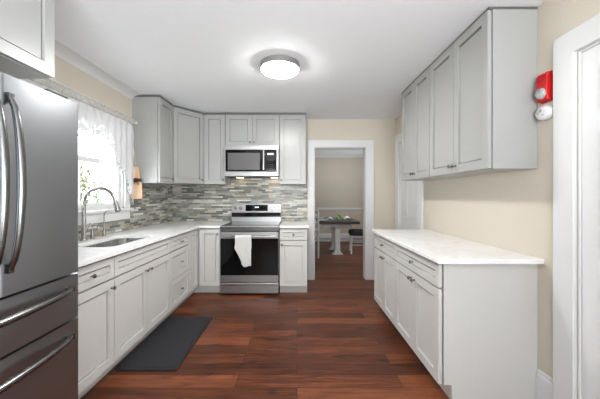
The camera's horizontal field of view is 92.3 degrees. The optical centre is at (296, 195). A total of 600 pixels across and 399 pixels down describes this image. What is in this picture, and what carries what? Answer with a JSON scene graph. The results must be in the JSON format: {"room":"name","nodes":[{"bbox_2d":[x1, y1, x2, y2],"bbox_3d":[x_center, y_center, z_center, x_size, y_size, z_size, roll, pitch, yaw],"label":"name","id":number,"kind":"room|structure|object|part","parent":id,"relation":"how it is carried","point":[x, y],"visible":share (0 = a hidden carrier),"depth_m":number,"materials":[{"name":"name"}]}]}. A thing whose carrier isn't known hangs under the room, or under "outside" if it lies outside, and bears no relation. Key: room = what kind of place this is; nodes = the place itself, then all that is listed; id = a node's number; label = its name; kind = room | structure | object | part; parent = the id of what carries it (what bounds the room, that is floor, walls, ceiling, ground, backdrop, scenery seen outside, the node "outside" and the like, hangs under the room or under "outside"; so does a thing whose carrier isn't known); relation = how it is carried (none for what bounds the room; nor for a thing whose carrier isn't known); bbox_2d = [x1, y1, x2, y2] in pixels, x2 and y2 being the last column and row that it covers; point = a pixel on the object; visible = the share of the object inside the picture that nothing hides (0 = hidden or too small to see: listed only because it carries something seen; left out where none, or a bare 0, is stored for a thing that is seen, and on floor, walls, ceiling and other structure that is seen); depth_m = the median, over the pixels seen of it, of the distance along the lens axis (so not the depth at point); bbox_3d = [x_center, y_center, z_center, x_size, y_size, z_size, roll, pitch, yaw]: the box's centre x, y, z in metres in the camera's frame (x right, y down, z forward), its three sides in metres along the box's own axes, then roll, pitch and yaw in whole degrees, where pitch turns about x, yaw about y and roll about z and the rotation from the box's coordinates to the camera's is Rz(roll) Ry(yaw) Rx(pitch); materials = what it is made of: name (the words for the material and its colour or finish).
{"room":"kitchen","nodes":[
{"label":"kitchen","id":0,"kind":"room"},
{"bbox_2d":[50,55,171,239],"bbox_3d":[-2.010,0.052,1.535,0.120,2.505,6.170,0,0,0],"label":"wall","id":1,"kind":"structure","parent":0,"point":[66,74],"depth_m":2.72,"materials":[{"name":"beige paint"}]},
{"bbox_2d":[0,0,54,78],"bbox_3d":[-1.613,-0.917,1.138,0.670,0.564,0.844,0,0,0],"label":"upper cabinet","id":2,"kind":"object","parent":1,"relation":"attached to","point":[27,27],"visible":1,"depth_m":1.43,"materials":[{"name":"grey paint"}]},
{"bbox_2d":[20,78,133,224],"bbox_3d":[-1.982,-0.330,2.630,0.165,1.180,1.470,0,0,0],"label":"window","id":3,"kind":"structure","parent":1,"relation":"in","point":[119,187],"depth_m":2.93,"materials":[{"name":"white paint"}]},
{"bbox_3d":[-2.025,-0.567,2.630,0.030,0.474,1.178,0,0,0],"label":"sash","id":4,"kind":"part","parent":3,"relation":"part of","materials":[{"name":"white paint"}]},
{"bbox_3d":[-1.990,-0.127,2.630,0.030,0.486,1.178,0,0,0],"label":"sash","id":5,"kind":"part","parent":3,"relation":"part of","materials":[{"name":"white paint"}]},
{"bbox_3d":[-1.955,0.151,2.630,0.110,0.028,1.470,0,0,0],"label":"sill","id":6,"kind":"part","parent":3,"relation":"part of","materials":[{"name":"white paint"}]},
{"bbox_2d":[55,38,141,99],"bbox_3d":[-1.894,-1.167,1.475,0.112,0.065,6.050,0,0,0],"label":"trim","id":7,"kind":"structure","parent":1,"relation":"attached to","point":[62,51],"depth_m":2.67,"materials":[{"name":"white paint"}]},
{"bbox_2d":[78,184,172,239],"bbox_3d":[-1.945,0.111,3.054,0.010,0.556,2.868,0,0,0],"label":"backsplash","id":8,"kind":"structure","parent":1,"relation":"attached to","point":[156,204],"depth_m":3.71,"materials":[{"name":"tile"}]},
{"bbox_2d":[132,95,173,183],"bbox_3d":[-1.768,-0.677,3.584,0.360,1.044,0.359,0,0,0],"label":"upper cabinet","id":9,"kind":"object","parent":1,"relation":"attached to","point":[153,133],"visible":0.95,"depth_m":3.40,"materials":[{"name":"grey paint"}]},
{"bbox_2d":[133,152,142,198],"bbox_3d":[-1.871,-0.268,3.366,0.120,0.610,0.046,0,0,5],"label":"wooden board","id":10,"kind":"object","parent":9,"relation":"hanging from","point":[137,180],"visible":0.94,"depth_m":3.36,"materials":[{"name":"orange wood"}]},
{"bbox_3d":[-1.632,-0.662,3.584,0.024,1.009,0.352,0,0,0],"label":"door","id":11,"kind":"part","parent":9,"relation":"part of","materials":[{"name":"grey paint"}]},
{"bbox_2d":[166,105,206,184],"bbox_3d":[-1.640,-0.685,4.132,0.616,1.028,0.732,0,0,0],"label":"upper cabinet","id":12,"kind":"object","parent":1,"relation":"attached to","point":[188,124],"visible":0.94,"depth_m":3.96,"materials":[{"name":"grey paint"}]},
{"bbox_2d":[80,241,448,398],"bbox_3d":[0.325,1.345,3.400,4.790,0.080,10.140,0,0,0],"label":"floor","id":13,"kind":"structure","parent":0,"point":[332,339],"depth_m":2.40,"materials":[{"name":"red wood"}]},
{"bbox_2d":[0,72,77,398],"bbox_3d":[-1.488,0.405,1.084,0.875,1.800,0.820,0,0,0],"label":"refrigerator","id":14,"kind":"object","parent":13,"relation":"on","point":[39,127],"visible":1,"depth_m":1.24,"materials":[{"name":"silver metal"}]},
{"bbox_3d":[-1.089,-0.050,1.052,0.074,0.698,0.030,0,0,0],"label":"handle","id":15,"kind":"part","parent":14,"relation":"part of","materials":[{"name":"silver metal"}]},
{"bbox_3d":[-1.089,-0.050,1.116,0.074,0.698,0.030,0,0,0],"label":"handle","id":16,"kind":"part","parent":14,"relation":"part of","materials":[{"name":"silver metal"}]},
{"bbox_3d":[-1.088,0.695,1.084,0.076,0.030,0.698,0,0,0],"label":"handle","id":17,"kind":"part","parent":14,"relation":"part of","materials":[{"name":"silver metal"}]},
{"bbox_3d":[-1.088,0.460,1.084,0.076,0.030,0.698,0,0,0],"label":"handle","id":18,"kind":"part","parent":14,"relation":"part of","materials":[{"name":"silver metal"}]},
{"bbox_3d":[-1.161,0.927,1.084,0.072,0.605,0.820,0,0,0],"label":"drawer","id":19,"kind":"part","parent":14,"relation":"part of","materials":[{"name":"silver metal"}]},
{"bbox_3d":[-1.161,0.506,1.084,0.072,0.218,0.820,0,0,0],"label":"drawer","id":20,"kind":"part","parent":14,"relation":"part of","materials":[{"name":"silver metal"}]},
{"bbox_3d":[-1.161,-0.043,1.290,0.072,0.860,0.408,0,0,0],"label":"door","id":21,"kind":"part","parent":14,"relation":"part of","materials":[{"name":"silver metal"}]},
{"bbox_2d":[75,257,115,398],"bbox_3d":[-1.613,0.864,1.833,0.670,0.883,0.464,0,0,0],"label":"base cabinet","id":22,"kind":"object","parent":13,"relation":"on","point":[96,287],"visible":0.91,"depth_m":1.89,"materials":[{"name":"grey paint"}]},
{"bbox_3d":[-1.322,0.509,1.833,0.024,0.144,0.458,0,0,0],"label":"drawer","id":23,"kind":"part","parent":22,"relation":"part of","materials":[{"name":"grey paint"}]},
{"bbox_2d":[102,238,169,377],"bbox_3d":[-1.613,0.864,2.526,0.668,0.883,0.917,0,0,0],"label":"base cabinet","id":24,"kind":"object","parent":13,"relation":"on","point":[141,278],"visible":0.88,"depth_m":2.40,"materials":[{"name":"grey paint"}]},
{"bbox_3d":[-1.322,0.893,2.297,0.024,0.600,0.454,0,0,0],"label":"door","id":25,"kind":"part","parent":24,"relation":"part of","materials":[{"name":"grey paint"}]},
{"bbox_3d":[-1.322,0.893,2.754,0.024,0.600,0.454,0,0,0],"label":"door","id":26,"kind":"part","parent":24,"relation":"part of","materials":[{"name":"grey paint"}]},
{"bbox_2d":[114,317,212,370],"bbox_3d":[-1.135,1.298,2.615,0.474,0.012,0.940,0,0,0],"label":"floor mat","id":27,"kind":"object","parent":13,"relation":"on","point":[167,347],"visible":1,"depth_m":2.47,"materials":[{"name":"grey rubber"}]},
{"bbox_2d":[162,232,189,321],"bbox_3d":[-1.613,0.864,3.251,0.670,0.883,0.530,0,0,0],"label":"base cabinet","id":28,"kind":"object","parent":13,"relation":"on","point":[179,244],"visible":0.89,"depth_m":3.24,"materials":[{"name":"grey paint"}]},
{"bbox_3d":[-1.322,1.042,3.251,0.024,0.301,0.524,0,0,0],"label":"drawer","id":29,"kind":"part","parent":28,"relation":"part of","materials":[{"name":"grey paint"}]},
{"bbox_3d":[-1.322,0.738,3.251,0.024,0.295,0.524,0,0,0],"label":"drawer","id":30,"kind":"part","parent":28,"relation":"part of","materials":[{"name":"grey paint"}]},
{"bbox_3d":[-1.322,0.509,3.251,0.024,0.144,0.524,0,0,0],"label":"drawer","id":31,"kind":"part","parent":28,"relation":"part of","materials":[{"name":"grey paint"}]},
{"bbox_2d":[183,228,220,301],"bbox_3d":[-1.476,0.864,4.003,0.926,0.883,0.971,0,0,0],"label":"base cabinet","id":32,"kind":"object","parent":13,"relation":"on","point":[205,243],"visible":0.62,"depth_m":3.81,"materials":[{"name":"grey paint"}]},
{"bbox_2d":[78,221,230,267],"bbox_3d":[-1.476,0.406,3.044,0.925,0.030,2.888,0,0,0],"label":"countertop","id":33,"kind":"structure","parent":32,"relation":"on","point":[151,234],"depth_m":2.78,"materials":[{"name":"white stone"}]},
{"bbox_2d":[90,225,98,238],"bbox_3d":[-1.851,0.326,2.632,0.081,0.129,0.042,0,0,0],"label":"soap dispenser","id":34,"kind":"object","parent":33,"relation":"on","point":[92,232],"visible":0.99,"depth_m":2.63,"materials":[{"name":"silver metal"}]},
{"bbox_2d":[80,186,120,240],"bbox_3d":[-1.732,0.153,2.553,0.329,0.476,0.079,0,0,-9],"label":"kitchen faucet","id":35,"kind":"object","parent":33,"relation":"on","point":[84,231],"visible":1,"depth_m":2.52,"materials":[{"name":"silver metal"}]},
{"bbox_2d":[80,224,87,240],"bbox_3d":[-1.865,0.316,2.520,0.056,0.150,0.056,0,0,0],"label":"faucet","id":36,"kind":"object","parent":35,"relation":"on","point":[83,227],"depth_m":2.50,"materials":[{"name":"silver metal"}]},
{"bbox_3d":[-1.743,0.078,2.537,0.280,0.326,0.033,0,0,-8],"label":"spout","id":37,"kind":"part","parent":35,"relation":"part of","materials":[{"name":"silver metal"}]},
{"bbox_2d":[101,209,113,235],"bbox_3d":[-1.820,0.258,2.789,0.150,0.265,0.061,0,0,0],"label":"tap","id":38,"kind":"object","parent":33,"relation":"on","point":[104,230],"visible":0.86,"depth_m":2.80,"materials":[{"name":"silver metal"}]},
{"bbox_3d":[-1.813,0.225,2.806,0.136,0.199,0.012,0,0,-4],"label":"spout","id":39,"kind":"part","parent":38,"relation":"part of","materials":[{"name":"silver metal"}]},
{"bbox_2d":[85,238,143,246],"bbox_3d":[-1.590,0.525,2.540,0.386,0.207,0.716,0,0,0],"label":"sink","id":40,"kind":"object","parent":33,"relation":"in","point":[115,242],"visible":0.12,"depth_m":2.79,"materials":[{"name":"silver metal"}]},
{"bbox_3d":[-1.322,0.815,3.663,0.024,0.756,0.285,0,0,0],"label":"door","id":41,"kind":"part","parent":32,"relation":"part of","materials":[{"name":"grey paint"}]},
{"bbox_3d":[-1.152,0.815,3.822,0.272,0.756,0.024,0,0,0],"label":"door","id":42,"kind":"part","parent":32,"relation":"part of","materials":[{"name":"grey paint"}]},
{"bbox_2d":[220,203,281,293],"bbox_3d":[-0.622,0.710,4.087,0.764,1.190,0.780,0,0,0],"label":"electric range","id":43,"kind":"object","parent":13,"relation":"on","point":[262,221],"visible":1,"depth_m":3.77,"materials":[{"name":"silver metal"}]},
{"bbox_2d":[234,235,251,266],"bbox_3d":[-0.694,0.707,3.704,0.214,0.406,0.045,0,0,0],"label":"dish towel","id":44,"kind":"object","parent":43,"relation":"hanging from","point":[243,243],"visible":1,"depth_m":3.69,"materials":[{"name":"white fabric"}]},
{"bbox_3d":[-0.622,0.520,3.731,0.694,0.027,0.070,0,0,0],"label":"handle","id":45,"kind":"part","parent":43,"relation":"part of","materials":[{"name":"silver metal"}]},
{"bbox_3d":[-0.622,1.203,3.780,0.758,0.140,0.068,0,0,0],"label":"storage drawer","id":46,"kind":"part","parent":43,"relation":"part of","materials":[{"name":"silver metal"}]},
{"bbox_3d":[-0.622,0.795,3.764,0.752,0.484,0.005,0,0,0],"label":"door glass","id":47,"kind":"part","parent":43,"relation":"part of","materials":[{"name":"black glass"}]},
{"bbox_3d":[-0.622,0.439,3.792,0.764,0.057,0.043,0,0,0],"label":"trim","id":48,"kind":"part","parent":43,"relation":"part of","materials":[{"name":"silver metal"}]},
{"bbox_3d":[-0.622,0.800,3.789,0.758,0.654,0.049,0,0,0],"label":"oven door","id":49,"kind":"part","parent":43,"relation":"part of","materials":[{"name":"black glass"}]},
{"bbox_2d":[221,221,280,225],"bbox_3d":[-0.622,0.388,4.096,0.744,0.005,0.629,0,0,0],"label":"cooktop","id":50,"kind":"object","parent":43,"relation":"in","point":[233,223],"depth_m":4.04,"materials":[{"name":"silver ceramic"}]},
{"bbox_3d":[-0.617,0.182,4.417,0.340,0.095,0.005,0,0,0],"label":"display panel","id":51,"kind":"part","parent":43,"relation":"part of","materials":[{"name":"black glass"}]},
{"bbox_2d":[280,228,306,291],"bbox_3d":[-0.047,0.864,4.138,0.368,0.883,0.720,0,0,0],"label":"base cabinet","id":52,"kind":"object","parent":13,"relation":"on","point":[293,241],"visible":0.95,"depth_m":3.82,"materials":[{"name":"grey paint"}]},
{"bbox_3d":[-0.047,0.509,3.822,0.362,0.144,0.024,0,0,0],"label":"drawer","id":53,"kind":"part","parent":52,"relation":"part of","materials":[{"name":"grey paint"}]},
{"bbox_2d":[280,221,308,227],"bbox_3d":[-0.035,0.406,4.137,0.390,0.030,0.704,0,0,0],"label":"countertop","id":54,"kind":"structure","parent":52,"relation":"on","point":[285,224],"depth_m":3.95,"materials":[{"name":"white stone"}]},
{"bbox_2d":[315,208,319,257],"bbox_3d":[0.280,0.774,6.251,0.420,1.063,0.499,0,0,6],"label":"dining chair","id":55,"kind":"object","parent":13,"relation":"on","point":[317,234],"visible":0.4,"depth_m":6.04,"materials":[{"name":"white paint"}]},
{"bbox_3d":[0.448,0.774,6.030,0.040,1.063,0.096,0,0,6],"label":"post","id":56,"kind":"part","parent":55,"relation":"part of","materials":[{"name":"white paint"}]},
{"bbox_2d":[316,217,359,254],"bbox_3d":[0.905,0.923,6.750,0.860,0.763,1.300,0,0,0],"label":"dining table","id":57,"kind":"object","parent":13,"relation":"on","point":[335,225],"visible":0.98,"depth_m":6.39,"materials":[{"name":"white wood"}]},
{"bbox_2d":[348,229,362,253],"bbox_3d":[1.423,0.827,6.660,0.445,0.957,0.460,0,0,6],"label":"dining chair","id":58,"kind":"object","parent":13,"relation":"on","point":[352,232],"visible":0.52,"depth_m":6.48,"materials":[{"name":"white wood"}]},
{"bbox_3d":[1.420,0.840,6.660,0.440,0.110,0.460,0,0,6],"label":"seat","id":59,"kind":"part","parent":58,"relation":"part of","materials":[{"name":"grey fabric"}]},
{"bbox_2d":[374,234,395,325],"bbox_3d":[1.194,0.864,2.990,0.660,0.883,0.718,0,0,0],"label":"base cabinet","id":60,"kind":"object","parent":13,"relation":"on","point":[384,249],"visible":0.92,"depth_m":2.93,"materials":[{"name":"grey paint"}]},
{"bbox_3d":[0.908,0.893,3.169,0.024,0.600,0.354,0,0,0],"label":"door","id":61,"kind":"part","parent":60,"relation":"part of","materials":[{"name":"grey paint"}]},
{"bbox_3d":[0.908,0.509,2.990,0.024,0.144,0.712,0,0,0],"label":"drawer","id":62,"kind":"part","parent":60,"relation":"part of","materials":[{"name":"grey paint"}]},
{"bbox_3d":[0.908,0.893,2.811,0.024,0.600,0.354,0,0,0],"label":"door","id":63,"kind":"part","parent":60,"relation":"part of","materials":[{"name":"grey paint"}]},
{"bbox_2d":[395,244,537,398],"bbox_3d":[1.194,0.864,2.227,0.660,0.883,0.805,0,0,0],"label":"base cabinet","id":64,"kind":"object","parent":13,"relation":"on","point":[473,327],"visible":0.94,"depth_m":1.82,"materials":[{"name":"grey paint"}]},
{"bbox_3d":[0.908,0.893,2.427,0.024,0.600,0.398,0,0,0],"label":"door","id":65,"kind":"part","parent":64,"relation":"part of","materials":[{"name":"grey paint"}]},
{"bbox_3d":[0.908,0.509,2.227,0.024,0.144,0.799,0,0,0],"label":"drawer","id":66,"kind":"part","parent":64,"relation":"part of","materials":[{"name":"grey paint"}]},
{"bbox_3d":[0.908,0.893,2.026,0.024,0.600,0.398,0,0,0],"label":"door","id":67,"kind":"part","parent":64,"relation":"part of","materials":[{"name":"grey paint"}]},
{"bbox_2d":[372,229,543,263],"bbox_3d":[1.198,0.406,2.571,0.654,0.030,1.597,0,0,0],"label":"countertop","id":68,"kind":"structure","parent":64,"relation":"on","point":[440,248],"depth_m":2.10,"materials":[{"name":"white stone"}]},
{"bbox_2d":[172,119,394,279],"bbox_3d":[-0.212,0.052,4.560,3.476,2.505,0.120,0,0,0],"label":"wall","id":69,"kind":"structure","parent":0,"point":[382,131],"depth_m":4.50,"materials":[{"name":"beige paint"}]},
{"bbox_2d":[204,113,230,184],"bbox_3d":[-1.185,-0.685,4.303,0.304,1.028,0.390,0,0,0],"label":"upper cabinet","id":70,"kind":"object","parent":69,"relation":"attached to","point":[214,123],"visible":0.94,"depth_m":4.15,"materials":[{"name":"grey paint"}]},
{"bbox_2d":[173,178,306,220],"bbox_3d":[-0.889,0.047,4.495,2.098,0.684,0.010,0,0,0],"label":"backsplash","id":71,"kind":"structure","parent":69,"relation":"attached to","point":[190,202],"depth_m":4.49,"materials":[{"name":"tile"}]},
{"bbox_2d":[225,113,279,147],"bbox_3d":[-0.643,-0.958,4.303,0.776,0.482,0.390,0,0,0],"label":"upper cabinet","id":72,"kind":"object","parent":69,"relation":"attached to","point":[241,128],"visible":0.93,"depth_m":4.15,"materials":[{"name":"grey paint"}]},
{"bbox_3d":[-0.836,-0.944,4.152,0.383,0.447,0.024,0,0,0],"label":"door","id":73,"kind":"part","parent":72,"relation":"part of","materials":[{"name":"grey paint"}]},
{"bbox_2d":[224,145,279,177],"bbox_3d":[-0.643,-0.495,4.246,0.764,0.439,0.482,0,0,0],"label":"microwave","id":74,"kind":"object","parent":72,"relation":"attached to","point":[240,161],"visible":1,"depth_m":4.05,"materials":[{"name":"silver metal"}]},
{"bbox_3d":[-0.732,-0.497,4.070,0.587,0.307,0.030,0,0,0],"label":"door","id":75,"kind":"part","parent":74,"relation":"part of","materials":[{"name":"silver metal"}]},
{"bbox_3d":[-0.724,-0.498,4.054,0.567,0.301,0.004,0,0,0],"label":"door glass","id":76,"kind":"part","parent":74,"relation":"part of","materials":[{"name":"grey glass"}]},
{"bbox_3d":[-0.643,-0.684,4.071,0.764,0.062,0.028,0,0,0],"label":"vent panel","id":77,"kind":"part","parent":74,"relation":"part of","materials":[{"name":"silver metal"}]},
{"bbox_3d":[-0.643,-0.311,4.071,0.764,0.062,0.028,0,0,0],"label":"trim","id":78,"kind":"part","parent":74,"relation":"part of","materials":[{"name":"silver metal"}]},
{"bbox_3d":[-0.466,-0.500,4.030,0.031,0.270,0.050,0,0,0],"label":"handle","id":79,"kind":"part","parent":74,"relation":"part of","materials":[{"name":"silver metal"}]},
{"bbox_3d":[-0.362,-0.497,4.070,0.146,0.307,0.030,0,0,0],"label":"control panel","id":80,"kind":"part","parent":74,"relation":"part of","materials":[{"name":"black glass"}]},
{"bbox_3d":[-0.274,-0.497,4.070,0.026,0.307,0.030,0,0,0],"label":"trim","id":81,"kind":"part","parent":74,"relation":"part of","materials":[{"name":"silver metal"}]},
{"bbox_3d":[-0.450,-0.944,4.152,0.383,0.447,0.024,0,0,0],"label":"door","id":82,"kind":"part","parent":72,"relation":"part of","materials":[{"name":"grey paint"}]},
{"bbox_2d":[279,113,305,184],"bbox_3d":[-0.063,-0.685,4.303,0.380,1.028,0.390,0,0,0],"label":"upper cabinet","id":83,"kind":"object","parent":69,"relation":"attached to","point":[292,125],"visible":1,"depth_m":4.15,"materials":[{"name":"grey paint"}]},
{"bbox_2d":[308,140,373,279],"bbox_3d":[0.680,0.216,4.559,1.032,2.178,0.162,0,0,0],"label":"trim","id":84,"kind":"structure","parent":69,"relation":"attached to","point":[367,146],"depth_m":4.48,"materials":[{"name":"white paint"}]},
{"bbox_2d":[55,0,545,153],"bbox_3d":[0.325,-1.248,3.400,4.790,0.105,10.140,0,0,0],"label":"ceiling","id":85,"kind":"structure","parent":0,"point":[357,59],"depth_m":2.31,"materials":[{"name":"white paint"}]},
{"bbox_2d":[260,55,299,78],"bbox_3d":[-0.155,-1.160,2.620,0.360,0.078,0.360,0,0,0],"label":"ceiling lamp","id":86,"kind":"object","parent":85,"relation":"attached to","point":[274,66],"visible":1,"depth_m":2.53,"materials":[{"name":"white glass"}]},
{"bbox_2d":[261,61,297,78],"bbox_3d":[-0.155,-1.145,2.620,0.335,0.049,0.335,0,0,0],"label":"diffuser","id":87,"kind":"object","parent":86,"relation":"attached to","point":[274,69],"depth_m":2.56,"materials":[{"name":"white glass"}]},
{"bbox_2d":[315,158,362,233],"bbox_3d":[0.350,0.055,8.410,4.740,2.500,0.120,0,0,0],"label":"wall","id":88,"kind":"structure","parent":0,"point":[338,181],"depth_m":8.35,"materials":[{"name":"beige paint"}]},
{"bbox_2d":[315,234,362,240],"bbox_3d":[0.800,1.195,8.312,2.401,0.220,0.072,0,0,0],"label":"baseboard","id":89,"kind":"structure","parent":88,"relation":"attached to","point":[323,237],"depth_m":8.28,"materials":[{"name":"white paint"}]},
{"bbox_2d":[315,154,362,157],"bbox_3d":[0.350,-1.152,8.310,4.500,0.084,0.080,0,0,0],"label":"trim","id":90,"kind":"structure","parent":88,"relation":"attached to","point":[316,155],"depth_m":8.30,"materials":[{"name":"white paint"}]},
{"bbox_2d":[319,208,362,209],"bbox_3d":[0.350,0.380,8.335,4.500,0.070,0.030,0,0,0],"label":"trim","id":91,"kind":"structure","parent":88,"relation":"attached to","point":[319,208],"depth_m":8.32,"materials":[{"name":"white paint"}]},
{"bbox_2d":[395,0,599,398],"bbox_3d":[1.586,0.052,1.535,0.120,2.505,6.170,0,0,0],"label":"wall","id":92,"kind":"structure","parent":0,"point":[513,210],"depth_m":1.89,"materials":[{"name":"beige paint"}]},
{"bbox_2d":[395,133,422,228],"bbox_3d":[1.574,0.195,3.940,0.144,2.220,0.940,0,0,0],"label":"trim","id":93,"kind":"structure","parent":92,"relation":"attached to","point":[398,137],"depth_m":4.28,"materials":[{"name":"white paint"}]},
{"bbox_2d":[401,181,416,228],"bbox_3d":[1.553,0.263,3.940,0.046,2.068,0.652,0,0,0],"label":"door","id":94,"kind":"structure","parent":92,"relation":"in","point":[408,188],"depth_m":3.95,"materials":[{"name":"white paint"}]},
{"bbox_2d":[401,65,458,180],"bbox_3d":[1.351,-0.686,2.985,0.346,1.025,0.708,0,0,0],"label":"upper cabinet","id":95,"kind":"object","parent":92,"relation":"attached to","point":[415,99],"visible":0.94,"depth_m":2.92,"materials":[{"name":"grey paint"}]},
{"bbox_3d":[1.222,-0.678,3.161,0.024,1.003,0.349,0,0,0],"label":"door","id":96,"kind":"part","parent":95,"relation":"part of","materials":[{"name":"grey paint"}]},
{"bbox_3d":[1.222,-0.678,2.809,0.024,1.003,0.349,0,0,0],"label":"door","id":97,"kind":"part","parent":95,"relation":"part of","materials":[{"name":"grey paint"}]},
{"bbox_2d":[430,7,537,176],"bbox_3d":[1.351,-0.686,2.227,0.346,1.025,0.805,0,0,0],"label":"upper cabinet","id":98,"kind":"object","parent":92,"relation":"attached to","point":[484,105],"visible":1,"depth_m":1.83,"materials":[{"name":"grey paint"}]},
{"bbox_3d":[1.222,-0.678,2.427,0.024,1.003,0.397,0,0,0],"label":"door","id":99,"kind":"part","parent":98,"relation":"part of","materials":[{"name":"grey paint"}]},
{"bbox_3d":[1.222,-0.678,2.026,0.024,1.003,0.397,0,0,0],"label":"door","id":100,"kind":"part","parent":98,"relation":"part of","materials":[{"name":"grey paint"}]},
{"bbox_2d":[535,105,552,120],"bbox_3d":[1.502,-0.505,1.752,0.048,0.092,0.108,0,0,0],"label":"smoke detector","id":101,"kind":"object","parent":92,"relation":"attached to","point":[543,113],"visible":0.96,"depth_m":1.73,"materials":[{"name":"white plastic"}]},
{"bbox_2d":[535,70,552,103],"bbox_3d":[1.494,-0.660,1.752,0.064,0.180,0.080,0,0,0],"label":"fire alarm strobe","id":102,"kind":"object","parent":92,"relation":"attached to","point":[544,84],"visible":0.94,"depth_m":1.73,"materials":[{"name":"red plastic"}]},
{"bbox_3d":[1.520,-0.660,1.752,0.012,0.180,0.080,0,0,0],"label":"plate","id":103,"kind":"part","parent":102,"relation":"part of","materials":[{"name":"red plastic"}]},
{"bbox_2d":[536,369,552,398],"bbox_3d":[1.518,1.198,2.582,0.016,0.215,1.775,0,0,0],"label":"baseboard","id":104,"kind":"structure","parent":92,"relation":"attached to","point":[544,383],"depth_m":1.76,"materials":[{"name":"white paint"}]},
{"bbox_2d":[553,13,599,398],"bbox_3d":[1.574,0.197,1.133,0.144,2.216,1.119,0,0,0],"label":"trim","id":105,"kind":"structure","parent":92,"relation":"attached to","point":[565,47],"depth_m":1.60,"materials":[{"name":"white paint"}]},
{"bbox_2d":[582,44,599,398],"bbox_3d":[1.525,0.263,1.133,0.102,2.068,0.839,0,0,0],"label":"door","id":106,"kind":"structure","parent":92,"relation":"in","point":[590,58],"depth_m":1.51,"materials":[{"name":"white paint"}]},
{"label":"outside","id":107,"kind":"structure","parent":0,"visible":0},
{"bbox_3d":[-8.040,1.755,4.000,11.920,0.100,20.000,0,0,0],"label":"ground","id":108,"kind":"structure","parent":107,"visible":0},
{"bbox_2d":[81,165,103,202],"bbox_3d":[-4.418,0.541,5.755,1.053,2.336,1.048,0,0,0],"label":"tree","id":109,"kind":"object","parent":108,"relation":"on","point":[85,178],"visible":0.1,"depth_m":5.80,"materials":[{"name":"green plant"}]},
{"bbox_3d":[-1.899,-0.857,2.675,0.056,0.039,1.452,0,0,0],"label":"curtain rod","id":110,"kind":"object","parent":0,"visible":0},
{"bbox_2d":[21,79,134,202],"bbox_3d":[-1.887,-0.406,2.647,0.045,0.975,1.375,0,0,0],"label":"lace curtain","id":111,"kind":"object","parent":110,"relation":"hanging from","point":[120,131],"visible":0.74,"depth_m":2.86,"materials":[{"name":"white fabric"}]}
]}

